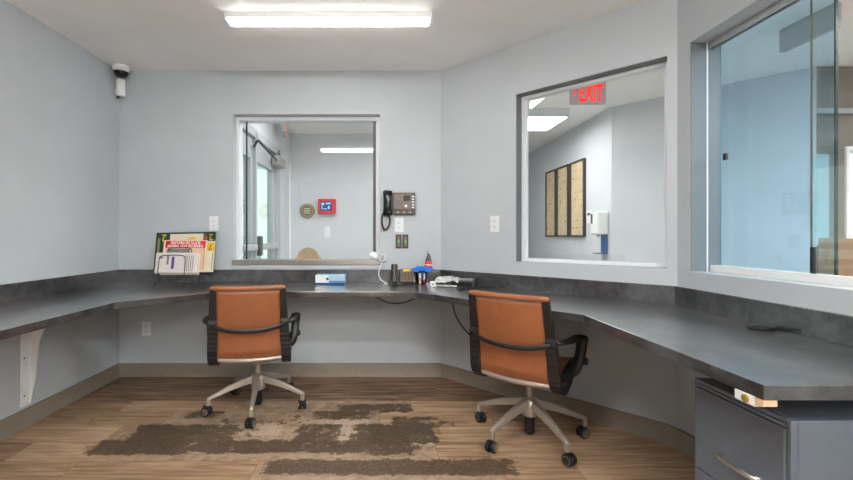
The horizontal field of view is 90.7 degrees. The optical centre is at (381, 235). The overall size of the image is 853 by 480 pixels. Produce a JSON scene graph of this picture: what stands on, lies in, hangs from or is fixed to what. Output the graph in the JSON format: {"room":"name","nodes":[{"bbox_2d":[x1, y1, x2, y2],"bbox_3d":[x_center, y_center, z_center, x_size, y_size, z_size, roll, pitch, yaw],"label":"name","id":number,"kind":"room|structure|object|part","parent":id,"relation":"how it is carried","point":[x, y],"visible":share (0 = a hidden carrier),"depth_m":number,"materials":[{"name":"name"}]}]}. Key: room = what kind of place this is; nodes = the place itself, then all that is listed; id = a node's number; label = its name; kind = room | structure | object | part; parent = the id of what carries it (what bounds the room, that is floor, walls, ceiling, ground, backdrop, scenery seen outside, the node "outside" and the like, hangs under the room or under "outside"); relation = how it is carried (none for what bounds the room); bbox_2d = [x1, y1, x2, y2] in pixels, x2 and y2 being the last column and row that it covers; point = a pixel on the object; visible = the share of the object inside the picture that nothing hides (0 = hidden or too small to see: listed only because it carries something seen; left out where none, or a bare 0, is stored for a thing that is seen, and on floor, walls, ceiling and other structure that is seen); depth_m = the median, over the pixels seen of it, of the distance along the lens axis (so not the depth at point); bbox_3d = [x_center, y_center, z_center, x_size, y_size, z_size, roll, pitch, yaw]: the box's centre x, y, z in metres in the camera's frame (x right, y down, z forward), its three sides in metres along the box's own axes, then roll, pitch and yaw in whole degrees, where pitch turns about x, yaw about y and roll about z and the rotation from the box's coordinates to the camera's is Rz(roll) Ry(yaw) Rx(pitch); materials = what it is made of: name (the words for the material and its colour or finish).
{"room":"reception office","nodes":[
{"label":"reception office","id":0,"kind":"room"},
{"bbox_2d":[0,0,118,419],"bbox_3d":[-2.184,-0.100,-0.124,0.160,2.440,7.272,0,0,0],"label":"wall","id":1,"kind":"structure","parent":0,"point":[59,104],"depth_m":2.69,"materials":[{"name":"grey paint"}]},
{"bbox_2d":[20,328,44,406],"bbox_3d":[-2.019,0.703,2.470,0.170,0.590,0.064,0,0,0],"label":"bracket","id":2,"kind":"object","parent":1,"relation":"attached to","point":[29,342],"visible":0.62,"depth_m":2.49,"materials":[{"name":"white metal"}]},
{"bbox_2d":[0,363,119,440],"bbox_3d":[-2.094,1.068,-0.124,0.020,0.104,6.952,0,0,0],"label":"baseboard","id":3,"kind":"structure","parent":1,"relation":"attached to","point":[22,419],"depth_m":2.68,"materials":[{"name":"beige rubber"}]},
{"bbox_2d":[0,270,119,303],"bbox_3d":[-2.094,0.319,1.901,0.020,0.102,2.901,0,0,0],"label":"backsplash","id":4,"kind":"structure","parent":1,"relation":"attached to","point":[10,292],"depth_m":2.67,"materials":[{"name":"concrete"}]},
{"bbox_2d":[249,123,288,258],"bbox_3d":[-1.250,-0.100,4.468,0.100,2.440,1.905,0,0,0],"label":"wall","id":5,"kind":"structure","parent":0,"point":[284,173],"depth_m":5.05,"materials":[{"name":"grey paint"}]},
{"bbox_2d":[243,123,285,258],"bbox_3d":[-1.200,0.060,4.188,0.200,2.120,1.345,0,0,0],"label":"door","id":6,"kind":"structure","parent":5,"relation":"in","point":[263,153],"depth_m":4.10,"materials":[{"name":"white metal"}]},
{"bbox_3d":[-1.162,-0.850,4.235,0.094,0.081,0.772,0,0,0],"label":"closer arm","id":7,"kind":"part","parent":6,"relation":"part of","materials":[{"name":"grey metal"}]},
{"bbox_2d":[119,71,440,362],"bbox_3d":[-0.783,-0.100,3.432,2.642,2.440,0.160,0,0,0],"label":"wall","id":8,"kind":"structure","parent":0,"point":[177,129],"depth_m":3.35,"materials":[{"name":"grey paint"}]},
{"bbox_2d":[115,79,124,98],"bbox_3d":[-2.067,-1.157,3.302,0.072,0.146,0.056,0,0,38],"label":"sensor","id":9,"kind":"object","parent":8,"relation":"attached to","point":[120,83],"visible":1,"depth_m":3.28,"materials":[{"name":"white plastic"}]},
{"bbox_2d":[142,321,150,335],"bbox_3d":[-1.884,0.740,3.347,0.072,0.116,0.009,0,0,0],"label":"wall outlet","id":10,"kind":"object","parent":8,"relation":"attached to","point":[146,325],"visible":1,"depth_m":3.35,"materials":[{"name":"white plastic"}]},
{"bbox_2d":[209,216,217,230],"bbox_3d":[-1.344,-0.100,3.347,0.072,0.116,0.009,0,0,0],"label":"wall outlet","id":11,"kind":"object","parent":8,"relation":"attached to","point":[213,220],"visible":1,"depth_m":3.35,"materials":[{"name":"white plastic"}]},
{"bbox_2d":[120,270,439,282],"bbox_3d":[-0.816,0.319,3.342,2.575,0.102,0.020,0,0,0],"label":"backsplash","id":12,"kind":"structure","parent":8,"relation":"attached to","point":[126,276],"depth_m":3.33,"materials":[{"name":"concrete"}]},
{"bbox_2d":[120,363,440,376],"bbox_3d":[-0.812,1.068,3.342,2.560,0.104,0.020,0,0,0],"label":"baseboard","id":13,"kind":"structure","parent":8,"relation":"attached to","point":[126,369],"depth_m":3.34,"materials":[{"name":"beige rubber"}]},
{"bbox_2d":[232,117,379,267],"bbox_3d":[-0.605,-0.361,3.420,1.181,1.226,0.192,0,0,0],"label":"window","id":14,"kind":"structure","parent":8,"relation":"in","point":[307,257],"depth_m":3.42,"materials":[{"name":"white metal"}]},
{"bbox_3d":[-0.605,0.210,3.420,1.181,0.041,0.192,0,0,0],"label":"sill","id":15,"kind":"part","parent":14,"relation":"part of","materials":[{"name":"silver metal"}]},
{"bbox_3d":[-0.605,0.241,3.430,1.181,0.021,0.172,0,0,0],"label":"sill trim","id":16,"kind":"part","parent":14,"relation":"part of","materials":[{"name":"white plastic"}]},
{"bbox_3d":[-0.609,0.142,3.450,0.216,0.096,0.006,0,0,0],"label":"pass through plate","id":17,"kind":"part","parent":14,"relation":"part of","materials":[{"name":"beige wood"}]},
{"bbox_2d":[363,299,381,308],"bbox_3d":[-0.074,0.543,3.350,0.150,0.075,0.004,0,0,0],"label":"blank plate","id":18,"kind":"object","parent":8,"relation":"attached to","point":[377,304],"visible":0.89,"depth_m":3.35,"materials":[{"name":"paint"}]},
{"bbox_2d":[381,190,414,230],"bbox_3d":[0.128,-0.200,3.313,0.273,0.318,0.077,0,0,0],"label":"wall phone","id":19,"kind":"object","parent":8,"relation":"attached to","point":[403,203],"visible":1,"depth_m":3.31,"materials":[{"name":"brown plastic"}]},
{"bbox_3d":[0.031,-0.118,3.314,0.080,0.155,0.029,0,0,0],"label":"coiled cord","id":20,"kind":"part","parent":19,"relation":"part of","materials":[{"name":"black plastic"}]},
{"bbox_2d":[396,234,401,248],"bbox_3d":[0.133,0.044,3.346,0.046,0.112,0.012,0,0,0],"label":"plate","id":21,"kind":"object","parent":8,"relation":"attached to","point":[398,236],"visible":1,"depth_m":3.34,"materials":[{"name":"brown plastic"}]},
{"bbox_2d":[395,218,403,231],"bbox_3d":[0.136,-0.088,3.347,0.072,0.116,0.009,0,0,0],"label":"wall outlet","id":22,"kind":"object","parent":8,"relation":"attached to","point":[399,222],"visible":1,"depth_m":3.35,"materials":[{"name":"white plastic"}]},
{"bbox_2d":[403,234,407,248],"bbox_3d":[0.187,0.044,3.346,0.046,0.112,0.012,0,0,0],"label":"plate","id":23,"kind":"object","parent":8,"relation":"attached to","point":[405,236],"visible":1,"depth_m":3.34,"materials":[{"name":"brown plastic"}]},
{"bbox_2d":[0,270,852,399],"bbox_3d":[-0.262,0.338,1.901,3.685,0.140,2.902,0,0,0],"label":"countertop","id":24,"kind":"structure","parent":8,"relation":"attached to","point":[808,355],"depth_m":1.98,"materials":[{"name":"concrete"}]},
{"bbox_2d":[147,247,211,285],"bbox_3d":[-1.531,0.227,3.195,0.420,0.284,0.217,0,0,0],"label":"wire rack","id":25,"kind":"object","parent":24,"relation":"on","point":[172,247],"visible":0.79,"depth_m":3.11,"materials":[{"name":"black metal"}]},
{"bbox_2d":[154,253,198,273],"bbox_3d":[-1.538,0.203,3.143,0.317,0.156,0.049,0,0,0],"label":"booklet","id":26,"kind":"object","parent":25,"relation":"in","point":[172,263],"visible":1,"depth_m":3.13,"materials":[{"name":"paper"}]},
{"bbox_2d":[160,254,200,274],"bbox_3d":[-1.520,0.215,3.159,0.293,0.155,0.032,0,0,0],"label":"leaflet","id":27,"kind":"object","parent":25,"relation":"in","point":[199,254],"visible":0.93,"depth_m":3.14,"materials":[{"name":"beige paper"}]},
{"bbox_2d":[153,232,215,270],"bbox_3d":[-1.535,0.121,3.267,0.468,0.310,0.075,0,0,0],"label":"folder","id":28,"kind":"object","parent":25,"relation":"in","point":[210,236],"visible":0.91,"depth_m":3.28,"materials":[{"name":"dark green card"},{"name":"yellow printed paper"}]},
{"bbox_2d":[163,240,207,271],"bbox_3d":[-1.508,0.152,3.199,0.333,0.242,0.050,0,0,0],"label":"flyer","id":29,"kind":"object","parent":25,"relation":"in","point":[197,246],"visible":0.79,"depth_m":3.21,"materials":[{"name":"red paper"}]},
{"bbox_2d":[167,249,189,252],"bbox_3d":[-1.555,0.119,3.202,0.173,0.042,0.001,0,-11,0],"label":"picture","id":30,"kind":"object","parent":29,"relation":"attached to","point":[170,250],"depth_m":3.20},
{"bbox_3d":[-1.507,0.173,3.192,0.302,0.172,0.001,0,-11,0],"label":"panel","id":31,"kind":"part","parent":29,"relation":"part of","materials":[{"name":"white paper"}]},
{"bbox_2d":[205,241,214,271],"bbox_3d":[-1.447,0.157,3.223,0.313,0.237,0.050,0,0,0],"label":"card","id":32,"kind":"object","parent":25,"relation":"in","point":[209,266],"visible":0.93,"depth_m":3.22,"materials":[{"name":"beige paper"}]},
{"bbox_2d":[315,274,345,283],"bbox_3d":[-0.396,0.334,3.249,0.227,0.073,0.102,0,0,-1],"label":"tissue box","id":33,"kind":"object","parent":24,"relation":"on","point":[319,278],"visible":1,"depth_m":3.20,"materials":[{"name":"white cardboard"}]},
{"bbox_3d":[-0.457,0.328,3.198,0.102,0.056,0.002,0,0,-1],"label":"white panel","id":34,"kind":"part","parent":33,"relation":"part of","materials":[{"name":"white cardboard"}]},
{"bbox_2d":[370,252,387,284],"bbox_3d":[-0.013,0.247,3.275,0.191,0.246,0.091,0,0,45],"label":"gadget","id":35,"kind":"object","parent":24,"relation":"on","point":[373,255],"visible":1,"depth_m":3.27,"materials":[{"name":"white plastic"}]},
{"bbox_2d":[375,297,413,303],"bbox_3d":[0.100,0.436,2.861,0.312,0.057,0.026,0,0,-4],"label":"cable","id":36,"kind":"object","parent":24,"relation":"hanging from","point":[375,297],"visible":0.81,"depth_m":2.86,"materials":[{"name":"black rubber"}]},
{"bbox_2d":[389,264,413,284],"bbox_3d":[0.149,0.292,3.215,0.188,0.155,0.151,0,0,-2],"label":"desk phone","id":37,"kind":"object","parent":24,"relation":"on","point":[406,275],"visible":0.98,"depth_m":3.21,"materials":[{"name":"black plastic"}]},
{"bbox_2d":[416,271,426,283],"bbox_3d":[0.306,0.318,3.250,0.094,0.104,0.094,0,0,0],"label":"pen cup","id":38,"kind":"object","parent":24,"relation":"on","point":[421,279],"visible":0.94,"depth_m":3.21,"materials":[{"name":"black plastic"}]},
{"bbox_2d":[412,265,432,275],"bbox_3d":[0.314,0.272,3.222,0.158,0.097,0.035,0,0,0],"label":"bow","id":39,"kind":"object","parent":38,"relation":"in","point":[418,268],"visible":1,"depth_m":3.21,"materials":[{"name":"fabric"}]},
{"bbox_2d":[425,253,431,267],"bbox_3d":[0.359,0.239,3.262,0.063,0.244,0.035,0,0,8],"label":"bottle","id":40,"kind":"object","parent":38,"relation":"in","point":[428,262],"visible":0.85,"depth_m":3.25,"materials":[{"name":"red plastic"}]},
{"bbox_2d":[430,281,435,286],"bbox_3d":[0.372,0.351,3.070,0.038,0.038,0.039,0,0,0],"label":"power adapter","id":41,"kind":"object","parent":24,"relation":"on","point":[432,283],"visible":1,"depth_m":3.05,"materials":[{"name":"white plastic"}]},
{"bbox_2d":[435,276,475,287],"bbox_3d":[0.534,0.330,3.075,0.290,0.075,0.145,0,0,22],"label":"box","id":42,"kind":"object","parent":24,"relation":"on","point":[444,281],"visible":0.98,"depth_m":3.02,"materials":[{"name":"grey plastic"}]},
{"bbox_3d":[0.600,0.315,3.053,0.140,0.006,0.120,0,0,22],"label":"panel","id":43,"kind":"part","parent":42,"relation":"part of","materials":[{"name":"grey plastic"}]},
{"bbox_2d":[452,303,469,335],"bbox_3d":[0.614,0.616,2.838,0.279,0.408,0.024,0,0,8],"label":"hanging cable","id":44,"kind":"object","parent":24,"relation":"hanging from","point":[452,303],"visible":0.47,"depth_m":2.85,"materials":[{"name":"black rubber"}]},
{"bbox_2d":[735,388,762,406],"bbox_3d":[0.958,0.421,1.095,0.036,0.027,0.062,0,0,0],"label":"bracket","id":45,"kind":"object","parent":24,"relation":"attached to","point":[745,397],"visible":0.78,"depth_m":1.08,"materials":[{"name":"white plastic"}]},
{"bbox_2d":[747,325,775,330],"bbox_3d":[1.505,0.365,1.662,0.096,0.010,0.068,0,0,0],"label":"cable grommet","id":46,"kind":"object","parent":24,"relation":"on","point":[754,327],"visible":1,"depth_m":1.65,"materials":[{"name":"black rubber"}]},
{"bbox_2d":[755,397,776,406],"bbox_3d":[0.964,0.416,1.051,0.036,0.016,0.024,0,0,0],"label":"block","id":47,"kind":"object","parent":24,"relation":"attached to","point":[765,403],"visible":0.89,"depth_m":1.04,"materials":[{"name":"brown wood"}]},
{"bbox_2d":[289,134,372,258],"bbox_3d":[-0.200,-0.100,5.490,2.200,2.440,0.140,0,0,0],"label":"wall","id":48,"kind":"structure","parent":0,"point":[339,167],"depth_m":5.42,"materials":[{"name":"grey paint"}]},
{"bbox_2d":[289,163,290,258],"bbox_3d":[-1.199,0.088,5.410,0.039,2.064,0.020,0,0,0],"label":"trim","id":49,"kind":"structure","parent":48,"relation":"attached to","point":[289,163],"depth_m":5.40,"materials":[{"name":"white plastic"}]},
{"bbox_2d":[300,204,314,217],"bbox_3d":[-0.964,-0.323,5.402,0.190,0.190,0.037,0,0,0],"label":"sign","id":50,"kind":"object","parent":48,"relation":"attached to","point":[306,210],"visible":1,"depth_m":5.39,"materials":[{"name":"beige plastic"}]},
{"bbox_2d":[302,206,311,215],"bbox_3d":[-0.964,-0.323,5.404,0.124,0.124,0.033,0,0,0],"label":"grille","id":51,"kind":"object","parent":50,"relation":"attached to","point":[306,210],"depth_m":5.39,"materials":[{"name":"brown metal"}]},
{"bbox_2d":[318,199,335,213],"bbox_3d":[-0.705,-0.379,5.383,0.228,0.189,0.074,0,0,0],"label":"panel","id":52,"kind":"object","parent":48,"relation":"attached to","point":[325,206],"visible":1,"depth_m":5.35,"materials":[{"name":"red plastic"}]},
{"bbox_2d":[324,227,329,236],"bbox_3d":[-0.708,-0.052,5.415,0.075,0.140,0.010,0,0,0],"label":"light switch","id":53,"kind":"object","parent":48,"relation":"attached to","point":[326,229],"visible":1,"depth_m":5.41,"materials":[{"name":"white plastic"}]},
{"bbox_2d":[0,377,694,479],"bbox_3d":[-0.262,1.150,-0.120,3.685,0.060,6.959,0,0,0],"label":"floor","id":54,"kind":"structure","parent":0,"point":[127,428],"depth_m":2.33,"materials":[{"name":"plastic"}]},
{"bbox_2d":[200,284,306,428],"bbox_3d":[-0.818,0.704,2.712,0.652,0.832,0.627,0,0,-11],"label":"office chair","id":55,"kind":"object","parent":54,"relation":"on","point":[243,327],"visible":1,"depth_m":2.50,"materials":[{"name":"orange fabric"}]},
{"bbox_3d":[-1.097,1.090,2.589,0.043,0.043,0.002,0,0,7],"label":"wheel trim","id":56,"kind":"part","parent":55,"relation":"part of","materials":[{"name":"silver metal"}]},
{"bbox_3d":[-1.062,0.623,2.588,0.106,0.233,0.286,0,0,-11],"label":"armrest","id":57,"kind":"part","parent":55,"relation":"part of","materials":[{"name":"black plastic"}]},
{"bbox_3d":[-1.040,0.548,2.674,0.065,0.485,0.546,0,0,-11],"label":"frame","id":58,"kind":"part","parent":55,"relation":"part of","materials":[{"name":"black plastic"}]},
{"bbox_3d":[-0.966,0.981,2.672,0.285,0.154,0.041,0,0,-27],"label":"leg","id":59,"kind":"part","parent":55,"relation":"part of","materials":[{"name":"silver metal"}]},
{"bbox_3d":[-0.934,0.981,2.872,0.041,0.154,0.285,0,0,-45],"label":"leg","id":60,"kind":"part","parent":55,"relation":"part of","materials":[{"name":"silver metal"}]},
{"bbox_3d":[-0.793,0.539,2.503,0.405,0.432,0.116,0,0,-11],"label":"backrest","id":61,"kind":"part","parent":55,"relation":"part of","materials":[{"name":"leather"}]},
{"bbox_3d":[-0.843,0.735,2.759,0.405,0.110,0.446,0,0,-11],"label":"seat","id":62,"kind":"part","parent":55,"relation":"part of","materials":[{"name":"metal"}]},
{"bbox_3d":[-0.785,0.981,2.580,0.041,0.154,0.285,0,0,-9],"label":"leg","id":63,"kind":"part","parent":55,"relation":"part of","materials":[{"name":"silver metal"}]},
{"bbox_3d":[-0.734,0.981,2.904,0.041,0.154,0.285,0,0,27],"label":"leg","id":64,"kind":"part","parent":55,"relation":"part of","materials":[{"name":"silver metal"}]},
{"bbox_3d":[-0.642,0.981,2.723,0.285,0.154,0.041,0,0,9],"label":"leg","id":65,"kind":"part","parent":55,"relation":"part of","materials":[{"name":"silver metal"}]},
{"bbox_3d":[-0.628,0.548,2.754,0.065,0.485,0.546,0,0,-11],"label":"frame","id":66,"kind":"part","parent":55,"relation":"part of","materials":[{"name":"black plastic"}]},
{"bbox_3d":[-0.575,0.623,2.683,0.106,0.233,0.286,0,0,-11],"label":"armrest","id":67,"kind":"part","parent":55,"relation":"part of","materials":[{"name":"black plastic"}]},
{"bbox_2d":[468,290,589,466],"bbox_3d":[0.805,0.704,2.323,0.636,0.832,0.642,0,0,-36],"label":"office chair","id":68,"kind":"object","parent":54,"relation":"on","point":[515,342],"visible":1,"depth_m":2.16,"materials":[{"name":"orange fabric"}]},
{"bbox_3d":[0.647,0.548,2.460,0.065,0.485,0.546,0,0,41],"label":"frame","id":69,"kind":"part","parent":68,"relation":"part of","materials":[{"name":"black plastic"}]},
{"bbox_3d":[0.691,0.981,2.453,0.285,0.154,0.041,0,0,38],"label":"leg","id":70,"kind":"part","parent":68,"relation":"part of","materials":[{"name":"silver metal"}]},
{"bbox_3d":[0.682,0.981,2.251,0.285,0.154,0.041,0,0,-33],"label":"leg","id":71,"kind":"part","parent":68,"relation":"part of","materials":[{"name":"silver metal"}]},
{"bbox_3d":[0.664,0.539,2.160,0.405,0.432,0.116,0,0,41],"label":"backrest","id":72,"kind":"part","parent":68,"relation":"part of","materials":[{"name":"leather"}]},
{"bbox_3d":[0.835,0.735,2.357,0.406,0.110,0.446,0,0,41],"label":"seat","id":73,"kind":"part","parent":68,"relation":"part of","materials":[{"name":"leather"}]},
{"bbox_3d":[0.872,0.981,2.180,0.041,0.154,0.285,0,0,-16],"label":"leg","id":74,"kind":"part","parent":68,"relation":"part of","materials":[{"name":"silver metal"}]},
{"bbox_3d":[0.964,0.548,2.184,0.065,0.485,0.546,0,0,41],"label":"frame","id":75,"kind":"part","parent":68,"relation":"part of","materials":[{"name":"black plastic"}]},
{"bbox_3d":[0.998,0.981,2.338,0.285,0.154,0.041,0,0,2],"label":"leg","id":76,"kind":"part","parent":68,"relation":"part of","materials":[{"name":"silver metal"}]},
{"bbox_3d":[0.940,0.623,2.099,0.106,0.233,0.286,0,0,41],"label":"armrest","id":77,"kind":"part","parent":68,"relation":"part of","materials":[{"name":"black plastic"}]},
{"bbox_3d":[1.122,1.090,2.305,0.043,0.043,0.002,0,0,-12],"label":"wheel trim","id":78,"kind":"part","parent":68,"relation":"part of","materials":[{"name":"black plastic"}]},
{"bbox_3d":[1.052,0.650,2.176,0.032,0.040,0.039,0,0,41],"label":"height knob","id":79,"kind":"part","parent":68,"relation":"part of","materials":[{"name":"black plastic"}]},
{"bbox_2d":[695,378,852,479],"bbox_3d":[1.308,0.809,1.300,0.487,0.622,0.347,0,0,0],"label":"filing cabinet","id":80,"kind":"object","parent":54,"relation":"on","point":[735,439],"visible":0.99,"depth_m":1.21,"materials":[{"name":"grey metal"}]},
{"bbox_3d":[1.107,0.946,1.300,0.022,0.277,0.319,0,0,0],"label":"drawer","id":81,"kind":"part","parent":80,"relation":"part of","materials":[{"name":"grey metal"}]},
{"bbox_3d":[1.080,0.702,1.278,0.033,0.015,0.151,0,0,0],"label":"handle","id":82,"kind":"part","parent":80,"relation":"part of","materials":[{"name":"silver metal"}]},
{"bbox_3d":[1.109,0.517,1.300,0.020,0.010,0.322,0,0,0],"label":"rail","id":83,"kind":"part","parent":80,"relation":"part of","materials":[{"name":"grey metal"}]},
{"bbox_3d":[1.107,0.663,1.300,0.022,0.276,0.319,0,0,0],"label":"drawer","id":84,"kind":"part","parent":80,"relation":"part of","materials":[{"name":"grey metal"}]},
{"bbox_3d":[1.110,0.794,1.300,0.020,0.592,0.347,0,0,0],"label":"frame","id":85,"kind":"part","parent":80,"relation":"part of","materials":[{"name":"grey metal"}]},
{"bbox_2d":[7,0,852,168],"bbox_3d":[1.550,-1.380,2.250,8.100,0.120,12.100,0,0,0],"label":"ceiling","id":86,"kind":"structure","parent":0,"point":[140,35],"depth_m":2.77,"materials":[{"name":"white paint"}]},
{"bbox_2d":[112,63,129,77],"bbox_3d":[-2.030,-1.275,3.260,0.124,0.090,0.124,0,0,0],"label":"dome camera","id":87,"kind":"object","parent":86,"relation":"attached to","point":[120,70],"visible":1,"depth_m":3.22,"materials":[{"name":"white plastic"}]},
{"bbox_2d":[282,123,286,137],"bbox_3d":[-1.100,-1.222,4.720,0.060,0.165,0.300,0,0,-13],"label":"exit sign","id":88,"kind":"object","parent":86,"relation":"hanging from","point":[284,125],"visible":0.76,"depth_m":4.59,"materials":[{"name":"plastic"}]},
{"bbox_2d":[224,12,431,26],"bbox_3d":[-0.318,-1.297,2.508,1.224,0.046,0.094,0,0,0],"label":"strip light","id":89,"kind":"object","parent":86,"relation":"attached to","point":[236,19],"visible":1,"depth_m":2.47,"materials":[{"name":"white plastic"}]},
{"bbox_2d":[226,18,429,26],"bbox_3d":[-0.318,-1.279,2.508,1.200,0.010,0.091,0,0,0],"label":"diffuser","id":90,"kind":"object","parent":89,"relation":"attached to","point":[236,22],"depth_m":2.50,"materials":[{"name":"white plastic"}]},
{"bbox_2d":[528,108,568,130],"bbox_3d":[1.320,-1.272,4.600,1.220,0.096,0.560,0,0,0],"label":"panel light","id":91,"kind":"object","parent":86,"relation":"attached to","point":[539,119],"visible":0.44,"depth_m":4.33,"materials":[{"name":"white plastic"}]},
{"bbox_2d":[528,117,566,130],"bbox_3d":[1.320,-1.227,4.600,1.180,0.006,0.530,0,0,0],"label":"diffuser","id":92,"kind":"object","parent":91,"relation":"attached to","point":[534,123],"depth_m":4.52,"materials":[{"name":"white plastic"}]},
{"bbox_2d":[569,82,605,104],"bbox_3d":[1.766,-1.238,3.600,0.302,0.215,0.060,0,0,0],"label":"exit sign","id":93,"kind":"object","parent":86,"relation":"hanging from","point":[595,94],"visible":0.65,"depth_m":3.58,"materials":[{"name":"plastic"}]},
{"bbox_2d":[779,2,841,52],"bbox_3d":[2.575,-1.264,2.530,0.060,0.175,0.340,0,0,0],"label":"exit sign","id":94,"kind":"object","parent":86,"relation":"hanging from","point":[796,34],"visible":0.73,"depth_m":2.51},
{"bbox_2d":[441,0,676,427],"bbox_3d":[1.083,-0.100,2.854,1.701,2.440,0.160,0,0,45],"label":"wall","id":95,"kind":"structure","parent":0,"point":[478,96],"depth_m":2.79,"materials":[{"name":"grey paint"}]},
{"bbox_2d":[490,216,498,231],"bbox_3d":[0.809,-0.086,3.009,0.072,0.116,0.009,0,0,45],"label":"wall outlet","id":96,"kind":"object","parent":95,"relation":"attached to","point":[494,220],"visible":1,"depth_m":3.01,"materials":[{"name":"white plastic"}]},
{"bbox_2d":[440,363,673,446],"bbox_3d":[1.015,1.068,2.793,0.041,0.104,1.559,0,0,-44],"label":"baseboard","id":97,"kind":"structure","parent":95,"relation":"attached to","point":[649,428],"depth_m":2.57,"materials":[{"name":"beige rubber"}]},
{"bbox_2d":[440,270,674,304],"bbox_3d":[1.019,0.319,2.790,0.020,0.102,1.567,0,0,-45],"label":"backsplash","id":98,"kind":"structure","parent":95,"relation":"attached to","point":[637,292],"depth_m":2.59,"materials":[{"name":"concrete"}]},
{"bbox_2d":[516,56,666,267],"bbox_3d":[1.282,-0.402,2.631,0.879,1.157,0.123,0,0,45],"label":"window","id":99,"kind":"structure","parent":95,"relation":"in","point":[522,99],"depth_m":2.77,"materials":[{"name":"white metal"}]},
{"bbox_2d":[528,107,611,260],"bbox_3d":[2.420,-0.100,6.195,0.140,2.440,3.810,0,0,0],"label":"wall","id":100,"kind":"structure","parent":0,"point":[591,140],"depth_m":5.01,"materials":[{"name":"grey paint"}]},
{"bbox_2d":[545,169,555,236],"bbox_3d":[2.333,-0.445,5.781,0.035,0.910,0.334,0,0,0],"label":"framed print","id":101,"kind":"object","parent":100,"relation":"attached to","point":[550,176],"visible":0.87,"depth_m":5.79,"materials":[{"name":"beige paper"}]},
{"bbox_2d":[556,164,569,236],"bbox_3d":[2.333,-0.445,5.400,0.035,0.910,0.332,0,0,0],"label":"framed print","id":102,"kind":"object","parent":100,"relation":"attached to","point":[563,172],"visible":0.98,"depth_m":5.38,"materials":[{"name":"beige paper"}]},
{"bbox_2d":[570,158,585,236],"bbox_3d":[2.333,-0.445,4.997,0.035,0.910,0.353,0,0,0],"label":"framed print","id":103,"kind":"object","parent":100,"relation":"attached to","point":[578,167],"visible":1,"depth_m":4.97,"materials":[{"name":"beige paper"}]},
{"bbox_2d":[587,210,593,223],"bbox_3d":[2.334,-0.212,4.700,0.032,0.145,0.110,0,0,0],"label":"card holder","id":104,"kind":"object","parent":100,"relation":"attached to","point":[590,211],"visible":0.76,"depth_m":4.68,"materials":[{"name":"white plastic"}]},
{"bbox_2d":[591,211,607,253],"bbox_3d":[2.291,-0.034,4.420,0.118,0.443,0.170,0,0,0],"label":"dispenser","id":105,"kind":"object","parent":100,"relation":"attached to","point":[599,220],"visible":1,"depth_m":4.36,"materials":[{"name":"white plastic"}]},
{"bbox_3d":[2.292,-0.135,4.420,0.115,0.240,0.170,0,0,0],"label":"casing","id":106,"kind":"part","parent":105,"relation":"part of","materials":[{"name":"white plastic"}]},
{"bbox_2d":[612,67,815,272],"bbox_3d":[2.915,-0.100,3.825,0.141,2.440,1.457,0,0,-45],"label":"wall","id":107,"kind":"structure","parent":0,"point":[765,121],"depth_m":3.56,"materials":[{"name":"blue paint"}]},
{"bbox_2d":[677,0,852,436],"bbox_3d":[1.661,-0.100,-0.725,0.160,2.440,6.069,0,0,0],"label":"wall","id":108,"kind":"structure","parent":0,"point":[698,21],"depth_m":2.10,"materials":[{"name":"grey paint"}]},
{"bbox_2d":[672,427,694,459],"bbox_3d":[1.560,1.068,-0.683,0.042,0.104,5.834,0,0,0],"label":"baseboard","id":109,"kind":"structure","parent":108,"relation":"attached to","point":[683,441],"depth_m":2.17,"materials":[{"name":"beige rubber"}]},
{"bbox_2d":[675,286,852,346],"bbox_3d":[1.571,0.319,1.640,0.020,0.102,1.204,0,0,0],"label":"backsplash","id":110,"kind":"structure","parent":108,"relation":"attached to","point":[837,328],"depth_m":1.67,"materials":[{"name":"concrete"}]},
{"bbox_2d":[690,0,852,286],"bbox_3d":[1.661,-0.406,1.226,0.156,1.175,1.851,0,0,0],"label":"window","id":111,"kind":"structure","parent":108,"relation":"in","point":[705,58],"depth_m":2.15,"materials":[{"name":"white plastic"}]},
{"bbox_3d":[1.667,-0.406,2.148,0.007,1.175,0.006,0,0,0],"label":"jamb trim","id":112,"kind":"part","parent":111,"relation":"part of","materials":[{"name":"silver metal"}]},
{"bbox_3d":[1.718,-0.397,2.097,0.012,0.033,0.018,0,0,0],"label":"finger pull","id":113,"kind":"part","parent":111,"relation":"part of","materials":[{"name":"black plastic"}]},
{"bbox_2d":[816,66,852,272],"bbox_3d":[4.390,-0.100,3.340,2.020,2.440,0.160,0,0,0],"label":"wall","id":114,"kind":"structure","parent":0,"point":[824,74],"depth_m":3.28,"materials":[{"name":"beige paint"}]},
{"bbox_2d":[813,154,828,245],"bbox_3d":[3.422,-0.281,3.273,0.133,0.718,0.011,0,0,0],"label":"window","id":115,"kind":"structure","parent":114,"relation":"in","point":[822,160],"depth_m":3.27,"materials":[{"name":"clear glass"}]},
{"bbox_2d":[816,108,852,113],"bbox_3d":[4.390,-0.971,3.253,2.020,0.042,0.017,0,0,0],"label":"trim","id":116,"kind":"structure","parent":114,"relation":"attached to","point":[818,110],"depth_m":3.25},
{"bbox_2d":[817,238,852,276],"bbox_3d":[4.401,0.568,3.273,1.997,1.104,0.014,0,0,0],"label":"wainscoting","id":117,"kind":"structure","parent":114,"relation":"attached to","point":[825,248],"depth_m":3.27,"materials":[{"name":"beige wood"}]},
{"bbox_2d":[844,146,852,238],"bbox_3d":[3.935,-0.340,3.333,0.630,0.720,0.135,0,0,0],"label":"window","id":118,"kind":"structure","parent":114,"relation":"in","point":[847,149],"depth_m":3.27,"materials":[{"name":"white plastic"}]}
]}

